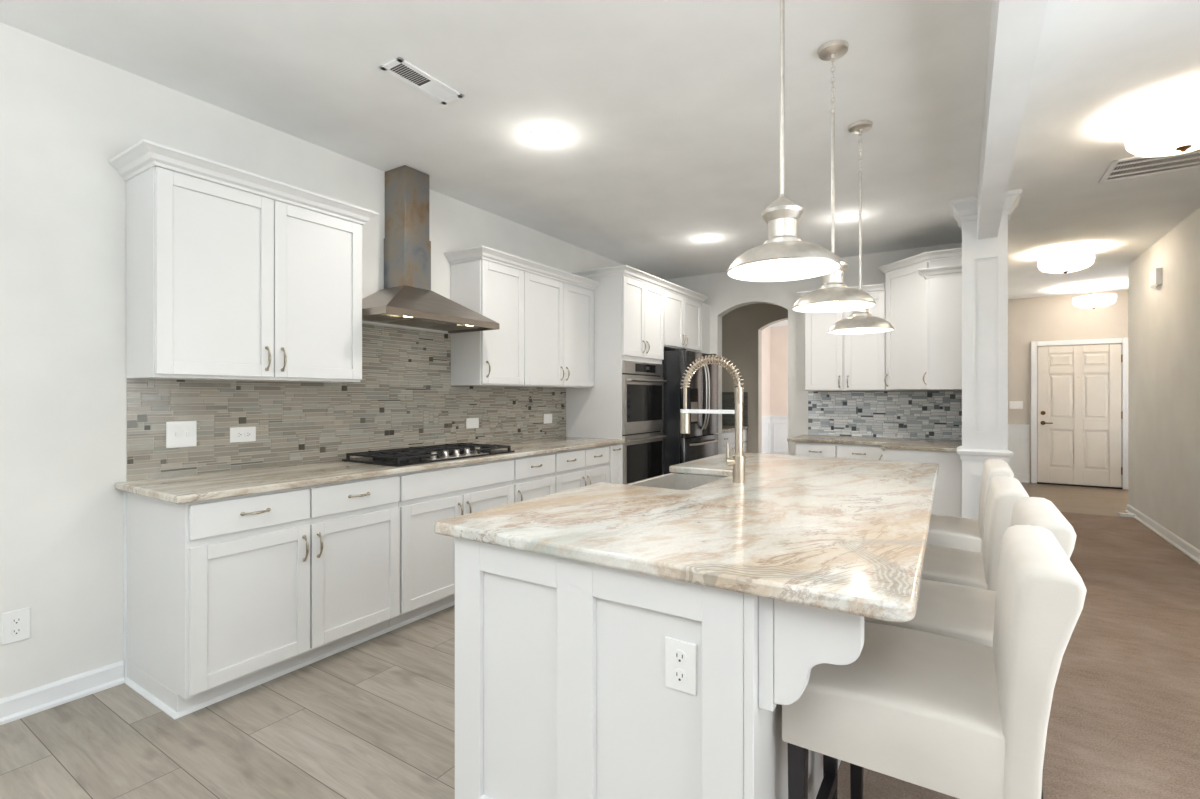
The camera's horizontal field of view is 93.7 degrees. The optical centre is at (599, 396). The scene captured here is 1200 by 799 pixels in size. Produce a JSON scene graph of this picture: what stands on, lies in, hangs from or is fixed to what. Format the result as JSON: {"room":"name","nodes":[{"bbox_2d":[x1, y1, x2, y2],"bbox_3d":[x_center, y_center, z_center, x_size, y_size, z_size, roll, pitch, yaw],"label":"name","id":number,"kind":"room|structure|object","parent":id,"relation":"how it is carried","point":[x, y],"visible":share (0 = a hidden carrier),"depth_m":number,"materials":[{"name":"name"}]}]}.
{"room":"kitchen","nodes":[
{"label":"kitchen","id":0,"kind":"room"},
{"bbox_2d":[0,22,769,698],"bbox_3d":[-0.615,-0.094,4.981,0.126,2.740,14.700,0,0,33],"label":"wall","id":1,"kind":"structure","parent":0,"point":[65,113],"depth_m":2.39,"materials":[{"name":"paint"}]},
{"bbox_2d":[2,607,29,644],"bbox_3d":[-2.318,0.911,2.232,0.009,0.125,0.080,0,0,33],"label":"wall outlet","id":2,"kind":"object","parent":1,"relation":"attached to","point":[16,623],"visible":1,"depth_m":2.23,"materials":[{"name":"white plastic"}]},
{"bbox_2d":[11,617,21,624],"bbox_3d":[-2.315,0.890,2.230,0.003,0.031,0.031,0,0,33],"label":"socket","id":3,"kind":"object","parent":2,"relation":"attached to","point":[14,620],"depth_m":2.23,"materials":[{"name":"plastic"}]},
{"bbox_2d":[11,627,21,635],"bbox_3d":[-2.315,0.932,2.230,0.003,0.031,0.031,0,0,33],"label":"socket","id":4,"kind":"object","parent":2,"relation":"attached to","point":[15,631],"depth_m":2.23,"materials":[{"name":"plastic"}]},
{"bbox_2d":[0,660,124,724],"bbox_3d":[-3.336,1.228,0.640,0.026,0.095,4.455,0,0,33],"label":"baseboard","id":5,"kind":"structure","parent":1,"relation":"attached to","point":[20,705],"depth_m":2.33,"materials":[{"name":"white paint"}]},
{"bbox_2d":[109,139,378,382],"bbox_3d":[-1.706,-0.560,2.827,0.384,0.959,1.090,0,0,33],"label":"upper cabinet","id":6,"kind":"object","parent":1,"relation":"attached to","point":[233,274],"visible":1,"depth_m":2.62,"materials":[{"name":"white paint"}]},
{"bbox_2d":[124,601,454,719],"bbox_3d":[-0.999,1.266,3.766,0.536,0.019,3.338,0,0,33],"label":"trim","id":7,"kind":"structure","parent":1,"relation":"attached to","point":[169,711],"depth_m":2.50,"materials":[{"name":"white paint"}]},
{"bbox_2d":[126,322,565,480],"bbox_3d":[-1.224,-0.042,3.925,0.008,0.845,3.330,0,0,33],"label":"backsplash","id":8,"kind":"structure","parent":1,"relation":"attached to","point":[405,397],"depth_m":3.40,"materials":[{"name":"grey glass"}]},
{"bbox_2d":[166,421,196,447],"bbox_3d":[-2.004,0.181,2.694,0.016,0.125,0.125,0,0,33],"label":"light switch","id":9,"kind":"object","parent":8,"relation":"attached to","point":[178,433],"visible":1,"depth_m":2.69,"materials":[{"name":"white plastic"}]},
{"bbox_2d":[230,427,255,442],"bbox_3d":[-1.858,0.198,2.926,0.009,0.078,0.125,0,0,33],"label":"wall outlet","id":10,"kind":"object","parent":8,"relation":"attached to","point":[237,434],"visible":1,"depth_m":2.92,"materials":[{"name":"white plastic"}]},
{"bbox_2d":[236,432,241,437],"bbox_3d":[-1.867,0.198,2.907,0.003,0.031,0.031,0,0,33],"label":"socket","id":11,"kind":"object","parent":10,"relation":"attached to","point":[238,434],"depth_m":2.91,"materials":[{"name":"plastic"}]},
{"bbox_2d":[244,431,250,436],"bbox_3d":[-1.845,0.198,2.943,0.003,0.031,0.031,0,0,33],"label":"socket","id":12,"kind":"object","parent":10,"relation":"attached to","point":[246,433],"depth_m":2.94,"materials":[{"name":"plastic"}]},
{"bbox_2d":[466,418,478,428],"bbox_3d":[-0.975,0.204,4.296,0.006,0.078,0.130,0,0,33],"label":"blank wall plate","id":13,"kind":"object","parent":8,"relation":"attached to","point":[470,422],"visible":1,"depth_m":4.29,"materials":[{"name":"white plastic"}]},
{"bbox_2d":[544,414,551,423],"bbox_3d":[-0.470,0.200,5.077,0.006,0.085,0.120,0,0,33],"label":"blank wall plate","id":14,"kind":"object","parent":8,"relation":"attached to","point":[547,417],"visible":1,"depth_m":5.07,"materials":[{"name":"white plastic"}]},
{"bbox_2d":[362,165,499,333],"bbox_3d":[-1.140,-0.960,3.600,0.498,1.002,0.900,0,0,33],"label":"range hood","id":15,"kind":"object","parent":1,"relation":"attached to","point":[407,298],"visible":0.95,"depth_m":3.59,"materials":[{"name":"metal"}]},
{"bbox_2d":[451,259,523,385],"bbox_3d":[-0.825,-0.527,4.216,0.356,0.893,0.452,0,0,33],"label":"upper cabinet","id":16,"kind":"object","parent":1,"relation":"attached to","point":[495,291],"visible":0.98,"depth_m":4.08,"materials":[{"name":"white paint"}]},
{"bbox_2d":[499,270,593,387],"bbox_3d":[-0.437,-0.527,4.817,0.356,0.893,0.974,0,0,33],"label":"upper cabinet","id":17,"kind":"object","parent":1,"relation":"attached to","point":[558,315],"visible":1,"depth_m":4.70,"materials":[{"name":"white paint"}]},
{"bbox_2d":[444,245,599,290],"bbox_3d":[-0.566,-1.003,4.593,0.384,0.074,1.490,0,0,33],"label":"crown molding","id":18,"kind":"structure","parent":17,"relation":"attached to","point":[478,252],"depth_m":4.21,"materials":[{"name":"white paint"}]},
{"bbox_2d":[722,392,747,425],"bbox_3d":[1.475,0.176,7.516,0.634,0.476,1.168,0,0,33],"label":"backsplash","id":19,"kind":"structure","parent":1,"relation":"attached to","point":[728,403],"depth_m":7.95,"materials":[{"name":"tile"}]},
{"bbox_2d":[762,416,770,453],"bbox_3d":[2.475,0.826,9.621,0.030,0.900,3.130,0,0,33],"label":"trim","id":20,"kind":"structure","parent":1,"relation":"attached to","point":[765,419],"depth_m":10.69,"materials":[{"name":"white paint"}]},
{"bbox_2d":[769,320,787,326],"bbox_3d":[3.806,-1.408,8.766,3.194,0.110,3.138,0,0,33],"label":"trim","id":21,"kind":"structure","parent":1,"relation":"attached to","point":[785,322],"depth_m":10.80,"materials":[{"name":"white paint"}]},
{"bbox_2d":[0,0,1199,298],"bbox_3d":[1.743,-1.514,3.458,5.700,0.100,14.700,0,0,33],"label":"ceiling","id":22,"kind":"structure","parent":0,"point":[666,113],"depth_m":2.82,"materials":[{"name":"paint"}]},
{"bbox_2d":[380,57,463,104],"bbox_3d":[-0.820,-1.460,2.613,0.136,0.009,0.374,0,0,33],"label":"ceiling vent","id":23,"kind":"object","parent":22,"relation":"in","point":[399,68],"visible":1,"depth_m":2.60,"materials":[{"name":"white metal"}]},
{"bbox_2d":[529,128,561,143],"bbox_3d":[-0.304,-1.460,3.158,0.184,0.008,0.184,0,0,33],"label":"recessed light","id":24,"kind":"object","parent":22,"relation":"in","point":[542,135],"visible":1,"depth_m":3.16,"materials":[{"name":"white metal"}]},
{"bbox_2d":[697,236,716,241],"bbox_3d":[0.991,-1.460,5.207,0.184,0.008,0.184,0,0,33],"label":"recessed light","id":25,"kind":"object","parent":22,"relation":"in","point":[702,238],"visible":1,"depth_m":5.20,"materials":[{"name":"white metal"}]},
{"bbox_2d":[727,0,840,281],"bbox_3d":[0.547,-0.919,1.688,0.326,1.087,0.326,0,0,33],"label":"pendant lamp","id":26,"kind":"object","parent":22,"relation":"hanging from","point":[783,257],"visible":1,"depth_m":1.67,"materials":[{"name":"silver metal"}]},
{"bbox_2d":[792,39,875,312],"bbox_3d":[0.979,-0.918,2.361,0.326,1.089,0.326,0,0,33],"label":"pendant lamp","id":27,"kind":"object","parent":22,"relation":"hanging from","point":[833,296],"visible":0.94,"depth_m":2.35,"materials":[{"name":"silver metal"}]},
{"bbox_2d":[835,213,858,220],"bbox_3d":[2.014,-1.460,4.583,0.184,0.008,0.184,0,0,33],"label":"recessed light","id":28,"kind":"object","parent":22,"relation":"in","point":[850,216],"visible":0.97,"depth_m":4.58,"materials":[{"name":"white metal"}]},
{"bbox_2d":[828,120,893,333],"bbox_3d":[1.403,-0.907,3.029,0.326,1.111,0.326,0,0,33],"label":"pendant lamp","id":29,"kind":"object","parent":22,"relation":"hanging from","point":[859,321],"visible":0.88,"depth_m":3.01,"materials":[{"name":"silver metal"}]},
{"bbox_2d":[977,0,1047,239],"bbox_3d":[0.538,-1.314,0.557,0.120,0.300,8.520,0,0,33],"label":"ceiling beam","id":30,"kind":"structure","parent":22,"relation":"attached to","point":[1015,25],"depth_m":2.19,"materials":[{"name":"white paint"}]},
{"bbox_2d":[1038,249,1094,273],"bbox_3d":[4.690,-1.349,5.661,0.444,0.227,0.444,0,0,33],"label":"ceiling light","id":31,"kind":"object","parent":22,"relation":"attached to","point":[1063,261],"visible":1,"depth_m":5.54,"materials":[{"name":"beige glass"}]},
{"bbox_2d":[1072,285,1116,308],"bbox_3d":[6.542,-1.310,7.441,0.444,0.307,0.444,0,0,33],"label":"ceiling light","id":32,"kind":"object","parent":22,"relation":"attached to","point":[1093,301],"visible":1,"depth_m":7.32,"materials":[{"name":"beige glass"}]},
{"bbox_2d":[1099,149,1199,182],"bbox_3d":[3.593,-1.459,3.465,0.720,0.010,0.420,0,0,33],"label":"ceiling vent","id":33,"kind":"object","parent":22,"relation":"in","point":[1132,167],"visible":0.85,"depth_m":3.56,"materials":[{"name":"white metal"}]},
{"bbox_2d":[1124,99,1199,156],"bbox_3d":[2.953,-1.349,2.843,0.444,0.227,0.444,0,0,33],"label":"ceiling light","id":34,"kind":"object","parent":22,"relation":"attached to","point":[1173,130],"visible":1,"depth_m":2.79,"materials":[{"name":"beige"}]},
{"bbox_2d":[0,482,1199,798],"bbox_3d":[1.580,1.301,3.206,5.700,0.050,14.100,0,0,33],"label":"floor","id":35,"kind":"structure","parent":0,"point":[374,718],"depth_m":2.19,"materials":[{"name":"beige wood"}]},
{"bbox_2d":[127,474,399,711],"bbox_3d":[-1.584,0.845,2.760,0.661,0.862,0.986,0,0,33],"label":"base cabinet","id":36,"kind":"object","parent":35,"relation":"on","point":[224,595],"visible":1,"depth_m":2.44,"materials":[{"name":"white paint"}]},
{"bbox_2d":[123,491,126,678],"bbox_3d":[-2.129,0.846,2.519,0.014,0.861,0.008,0,0,33],"label":"trim","id":37,"kind":"structure","parent":36,"relation":"attached to","point":[124,492],"depth_m":2.52,"materials":[{"name":"white paint"}]},
{"bbox_2d":[115,437,624,503],"bbox_3d":[-0.966,0.397,3.733,0.645,0.032,3.373,0,0,33],"label":"countertop","id":38,"kind":"structure","parent":36,"relation":"on","point":[217,485],"depth_m":2.71,"materials":[{"name":"beige stone"}]},
{"bbox_2d":[342,443,514,466],"bbox_3d":[-1.052,0.352,3.572,0.510,0.056,0.950,0,0,33],"label":"gas cooktop","id":39,"kind":"object","parent":38,"relation":"in","point":[443,452],"visible":1,"depth_m":3.38,"materials":[{"name":"black metal"}]},
{"bbox_2d":[389,459,513,626],"bbox_3d":[-1.069,0.845,3.559,0.661,0.862,0.911,0,0,33],"label":"base cabinet","id":40,"kind":"object","parent":35,"relation":"on","point":[427,497],"visible":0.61,"depth_m":3.22,"materials":[{"name":"white paint"}]},
{"bbox_2d":[512,453,554,502],"bbox_3d":[-0.698,0.845,4.132,0.661,0.862,0.451,0,0,33],"label":"base cabinet","id":41,"kind":"object","parent":35,"relation":"on","point":[534,477],"visible":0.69,"depth_m":3.95,"materials":[{"name":"white paint"}]},
{"bbox_2d":[554,445,609,492],"bbox_3d":[-0.368,0.845,4.643,0.661,0.862,0.760,0,0,33],"label":"base cabinet","id":42,"kind":"object","parent":35,"relation":"on","point":[578,468],"visible":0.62,"depth_m":4.44,"materials":[{"name":"white paint"}]},
{"bbox_2d":[566,275,663,444],"bbox_3d":[0.177,0.095,5.487,0.661,2.362,0.810,0,0,33],"label":"tall cabinet","id":43,"kind":"object","parent":35,"relation":"on","point":[628,312],"visible":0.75,"depth_m":5.13,"materials":[{"name":"white paint"}]},
{"bbox_2d":[622,360,666,484],"bbox_3d":[0.210,0.287,5.464,0.628,1.216,0.768,0,0,33],"label":"wall oven","id":44,"kind":"object","parent":43,"relation":"in","point":[642,383],"visible":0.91,"depth_m":5.27,"materials":[{"name":"silver metal"}]},
{"bbox_2d":[608,444,622,483],"bbox_3d":[-0.103,0.845,5.053,0.661,0.862,0.214,0,0,33],"label":"base cabinet","id":45,"kind":"object","parent":35,"relation":"on","point":[616,450],"visible":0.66,"depth_m":4.91,"materials":[{"name":"white paint"}]},
{"bbox_2d":[455,474,863,798],"bbox_3d":[0.663,0.837,2.326,1.088,0.879,2.372,0,0,33],"label":"kitchen island","id":46,"kind":"object","parent":35,"relation":"on","point":[561,692],"visible":0.62,"depth_m":1.34,"materials":[{"name":"white paint"}]},
{"bbox_2d":[665,637,696,695],"bbox_3d":[0.178,0.596,1.243,0.076,0.112,0.009,0,0,33],"label":"wall outlet","id":47,"kind":"object","parent":46,"relation":"attached to","point":[680,656],"visible":1,"depth_m":1.24,"materials":[{"name":"white plastic"}]},
{"bbox_2d":[673,669,685,682],"bbox_3d":[0.176,0.617,1.241,0.031,0.031,0.003,0,0,33],"label":"socket","id":48,"kind":"object","parent":47,"relation":"attached to","point":[679,675],"depth_m":1.24,"materials":[{"name":"plastic"}]},
{"bbox_2d":[673,650,686,663],"bbox_3d":[0.176,0.575,1.241,0.031,0.031,0.003,0,0,33],"label":"socket","id":49,"kind":"object","parent":47,"relation":"attached to","point":[679,656],"depth_m":1.24,"materials":[{"name":"plastic"}]},
{"bbox_2d":[435,452,938,621],"bbox_3d":[0.693,0.379,2.326,1.219,0.034,2.460,0,0,33],"label":"island countertop","id":50,"kind":"structure","parent":46,"relation":"on","point":[845,535],"depth_m":1.54,"materials":[{"name":"beige stone"}]},
{"bbox_2d":[627,473,724,489],"bbox_3d":[0.355,0.522,2.545,0.389,0.248,0.666,0,0,33],"label":"sink","id":51,"kind":"object","parent":50,"relation":"in","point":[676,481],"visible":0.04,"depth_m":2.84,"materials":[{"name":"metal"}]},
{"bbox_2d":[680,355,744,482],"bbox_3d":[0.483,0.090,2.441,0.296,0.545,0.063,0,0,33],"label":"spring faucet","id":52,"kind":"object","parent":50,"relation":"on","point":[738,460],"visible":1,"depth_m":2.38,"materials":[{"name":"silver metal"}]},
{"bbox_2d":[662,348,717,474],"bbox_3d":[0.773,0.399,6.152,0.887,1.755,0.925,0,0,33],"label":"refrigerator","id":53,"kind":"object","parent":35,"relation":"on","point":[702,393],"visible":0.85,"depth_m":5.68,"materials":[{"name":"black metal"}]},
{"bbox_2d":[722,429,746,453],"bbox_3d":[1.494,0.861,7.511,0.664,0.831,1.140,0,0,33],"label":"base cabinet","id":54,"kind":"object","parent":35,"relation":"on","point":[729,436],"visible":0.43,"depth_m":7.29,"materials":[{"name":"white paint"}]},
{"bbox_2d":[722,426,748,431],"bbox_3d":[1.481,0.429,7.511,0.648,0.030,1.165,0,0,33],"label":"countertop","id":55,"kind":"structure","parent":54,"relation":"on","point":[724,428],"depth_m":7.42,"materials":[{"name":"grey stone"}]},
{"bbox_2d":[796,442,883,459],"bbox_3d":[2.424,0.861,5.572,0.800,0.831,0.701,0,0,33],"label":"base cabinet","id":56,"kind":"object","parent":35,"relation":"on","point":[853,451],"visible":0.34,"depth_m":5.30,"materials":[{"name":"white paint"}]},
{"bbox_2d":[879,449,961,517],"bbox_3d":[2.945,0.861,5.045,0.696,0.831,1.022,0,0,33],"label":"base cabinet","id":57,"kind":"object","parent":35,"relation":"on","point":[948,491],"visible":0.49,"depth_m":4.54,"materials":[{"name":"white paint"}]},
{"bbox_2d":[787,435,961,451],"bbox_3d":[2.580,0.429,5.263,1.547,0.030,1.041,0,0,33],"label":"countertop","id":58,"kind":"structure","parent":57,"relation":"on","point":[941,445],"depth_m":5.17,"materials":[{"name":"grey stone"}]},
{"bbox_2d":[782,525,1086,798],"bbox_3d":[0.734,0.792,1.288,0.524,0.968,0.444,0,0,33],"label":"counter stool","id":59,"kind":"object","parent":35,"relation":"on","point":[958,718],"visible":0.92,"depth_m":1.12,"materials":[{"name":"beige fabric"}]},
{"bbox_2d":[850,497,1076,798],"bbox_3d":[1.039,0.792,1.668,0.524,0.968,0.444,0,0,33],"label":"counter stool","id":60,"kind":"object","parent":35,"relation":"on","point":[967,613],"visible":0.28,"depth_m":1.57,"materials":[{"name":"cream leather"},{"name":"black stained wood"}]},
{"bbox_2d":[927,459,1013,552],"bbox_3d":[1.659,0.792,2.714,0.524,0.968,0.444,0,0,33],"label":"counter stool","id":61,"kind":"object","parent":35,"relation":"on","point":[944,531],"visible":0.23,"depth_m":2.53,"materials":[{"name":"cream leather"},{"name":"black stained wood"}]},
{"bbox_2d":[921,476,1028,590],"bbox_3d":[1.277,0.792,2.122,0.524,0.968,0.444,0,0,33],"label":"counter stool","id":62,"kind":"object","parent":35,"relation":"on","point":[941,564],"visible":0.2,"depth_m":1.93,"materials":[{"name":"cream leather"},{"name":"black stained wood"}]},
{"bbox_2d":[722,303,787,453],"bbox_3d":[2.927,-0.094,7.365,3.250,2.740,0.150,0,0,33],"label":"wall","id":63,"kind":"structure","parent":0,"point":[742,327],"depth_m":7.83,"materials":[{"name":"beige paint"}]},
{"bbox_2d":[770,326,787,415],"bbox_3d":[4.668,-0.094,10.152,3.350,2.740,0.120,0,0,33],"label":"wall","id":64,"kind":"structure","parent":0,"point":[778,336],"depth_m":10.86,"materials":[{"name":"paint"}]},
{"bbox_2d":[770,416,787,454],"bbox_3d":[4.649,0.826,10.072,3.194,0.900,0.030,0,0,33],"label":"trim","id":65,"kind":"structure","parent":64,"relation":"attached to","point":[778,425],"depth_m":10.85,"materials":[{"name":"white paint"}]},
{"bbox_2d":[665,242,961,454],"bbox_3d":[2.195,-0.094,6.231,3.250,2.740,0.150,0,0,33],"label":"wall","id":66,"kind":"structure","parent":0,"point":[725,293],"depth_m":6.20,"materials":[{"name":"paint"}]},
{"bbox_2d":[664,290,700,352],"bbox_3d":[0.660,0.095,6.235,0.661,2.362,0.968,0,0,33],"label":"wall cabinet","id":67,"kind":"object","parent":66,"relation":"attached to","point":[682,315],"visible":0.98,"depth_m":6.02,"materials":[{"name":"white paint"}]},
{"bbox_2d":[572,265,708,302],"bbox_3d":[0.452,-1.113,5.887,0.689,0.074,1.904,0,0,33],"label":"crown molding","id":68,"kind":"structure","parent":67,"relation":"attached to","point":[625,270],"depth_m":5.21,"materials":[{"name":"white paint"}]},
{"bbox_2d":[700,303,709,353],"bbox_3d":[0.983,0.095,6.767,0.627,2.362,0.265,0,0,33],"label":"trim","id":69,"kind":"structure","parent":66,"relation":"attached to","point":[705,308],"depth_m":6.58,"materials":[{"name":"white paint"}]},
{"bbox_2d":[797,283,887,390],"bbox_3d":[2.470,-0.566,5.717,0.804,1.014,0.409,0,0,33],"label":"upper cabinet","id":70,"kind":"object","parent":66,"relation":"attached to","point":[833,362],"visible":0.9,"depth_m":5.58,"materials":[{"name":"white paint"}]},
{"bbox_2d":[808,391,961,439],"bbox_3d":[2.886,0.179,5.689,1.495,0.470,0.008,0,0,33],"label":"backsplash","id":71,"kind":"structure","parent":66,"relation":"attached to","point":[890,414],"depth_m":5.68,"materials":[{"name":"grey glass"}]},
{"bbox_2d":[878,247,961,390],"bbox_3d":[2.981,-0.651,5.168,0.769,1.184,0.777,0,0,33],"label":"upper cabinet","id":72,"kind":"object","parent":66,"relation":"attached to","point":[905,288],"visible":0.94,"depth_m":5.09,"materials":[{"name":"white paint"}]},
{"bbox_2d":[949,189,1021,519],"bbox_3d":[2.890,-0.094,4.229,0.436,2.740,0.358,0,0,33],"label":"pillar","id":73,"kind":"structure","parent":0,"point":[984,261],"depth_m":4.15,"materials":[{"name":"white paint"}]},
{"bbox_2d":[1008,290,1127,482],"bbox_3d":[6.742,-0.094,8.157,2.400,2.740,0.120,0,0,33],"label":"wall","id":74,"kind":"structure","parent":0,"point":[1048,318],"depth_m":8.26,"materials":[{"name":"paint"}]},
{"bbox_2d":[1009,401,1022,408],"bbox_3d":[6.227,0.126,8.409,0.165,0.115,0.016,0,0,33],"label":"light switch","id":75,"kind":"object","parent":74,"relation":"attached to","point":[1012,404],"visible":1,"depth_m":8.41,"materials":[{"name":"white plastic"}]},
{"bbox_2d":[1008,424,1029,473],"bbox_3d":[6.109,0.846,8.476,0.590,0.860,0.030,0,0,33],"label":"trim","id":76,"kind":"structure","parent":74,"relation":"attached to","point":[1018,434],"depth_m":8.38,"materials":[{"name":"white paint"}]},
{"bbox_2d":[1013,473,1029,482],"bbox_3d":[6.113,1.211,8.477,0.595,0.130,0.026,0,0,33],"label":"baseboard","id":77,"kind":"structure","parent":74,"relation":"attached to","point":[1021,477],"depth_m":8.36,"materials":[{"name":"white paint"}]},
{"bbox_2d":[1031,338,1127,489],"bbox_3d":[6.802,0.234,7.991,1.070,2.085,0.090,0,0,33],"label":"door","id":78,"kind":"structure","parent":74,"relation":"in","point":[1079,392],"depth_m":7.98,"materials":[{"name":"paint"},{"name":"white paint"},{"name":"bronze"}]},
{"bbox_2d":[1128,207,1199,549],"bbox_3d":[2.688,-0.094,1.180,0.160,2.740,11.900,0,0,33],"label":"wall","id":79,"kind":"structure","parent":0,"point":[1164,319],"depth_m":5.03,"materials":[{"name":"paint"}]},
{"bbox_2d":[1118,512,1134,517],"bbox_3d":[5.609,1.261,5.978,0.140,0.030,0.070,0,0,33],"label":"trim","id":80,"kind":"structure","parent":79,"relation":"attached to","point":[1119,513],"depth_m":5.96,"materials":[{"name":"white paint"}]},
{"bbox_2d":[1150,268,1161,287],"bbox_3d":[5.196,-1.107,5.251,0.045,0.153,0.200,0,0,33],"label":"door chime","id":81,"kind":"object","parent":79,"relation":"attached to","point":[1156,274],"visible":1,"depth_m":5.19,"materials":[{"name":"white plastic"}]},
{"bbox_2d":[1125,504,1199,563],"bbox_3d":[2.610,1.234,1.231,0.026,0.085,11.900,0,0,33],"label":"baseboard","id":82,"kind":"structure","parent":79,"relation":"attached to","point":[1186,548],"depth_m":4.99,"materials":[{"name":"white paint"}]},
{"bbox_3d":[4.410,-0.094,6.527,0.150,2.740,5.150,0,0,33],"label":"wall","id":83,"kind":"structure","parent":0,"visible":0},
{"bbox_2d":[918,264,961,389],"bbox_3d":[2.882,-0.561,4.678,0.404,1.004,0.270,0,0,33],"label":"upper cabinet","id":84,"kind":"object","parent":83,"relation":"attached to","point":[943,283],"visible":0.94,"depth_m":4.62,"materials":[{"name":"white paint"}]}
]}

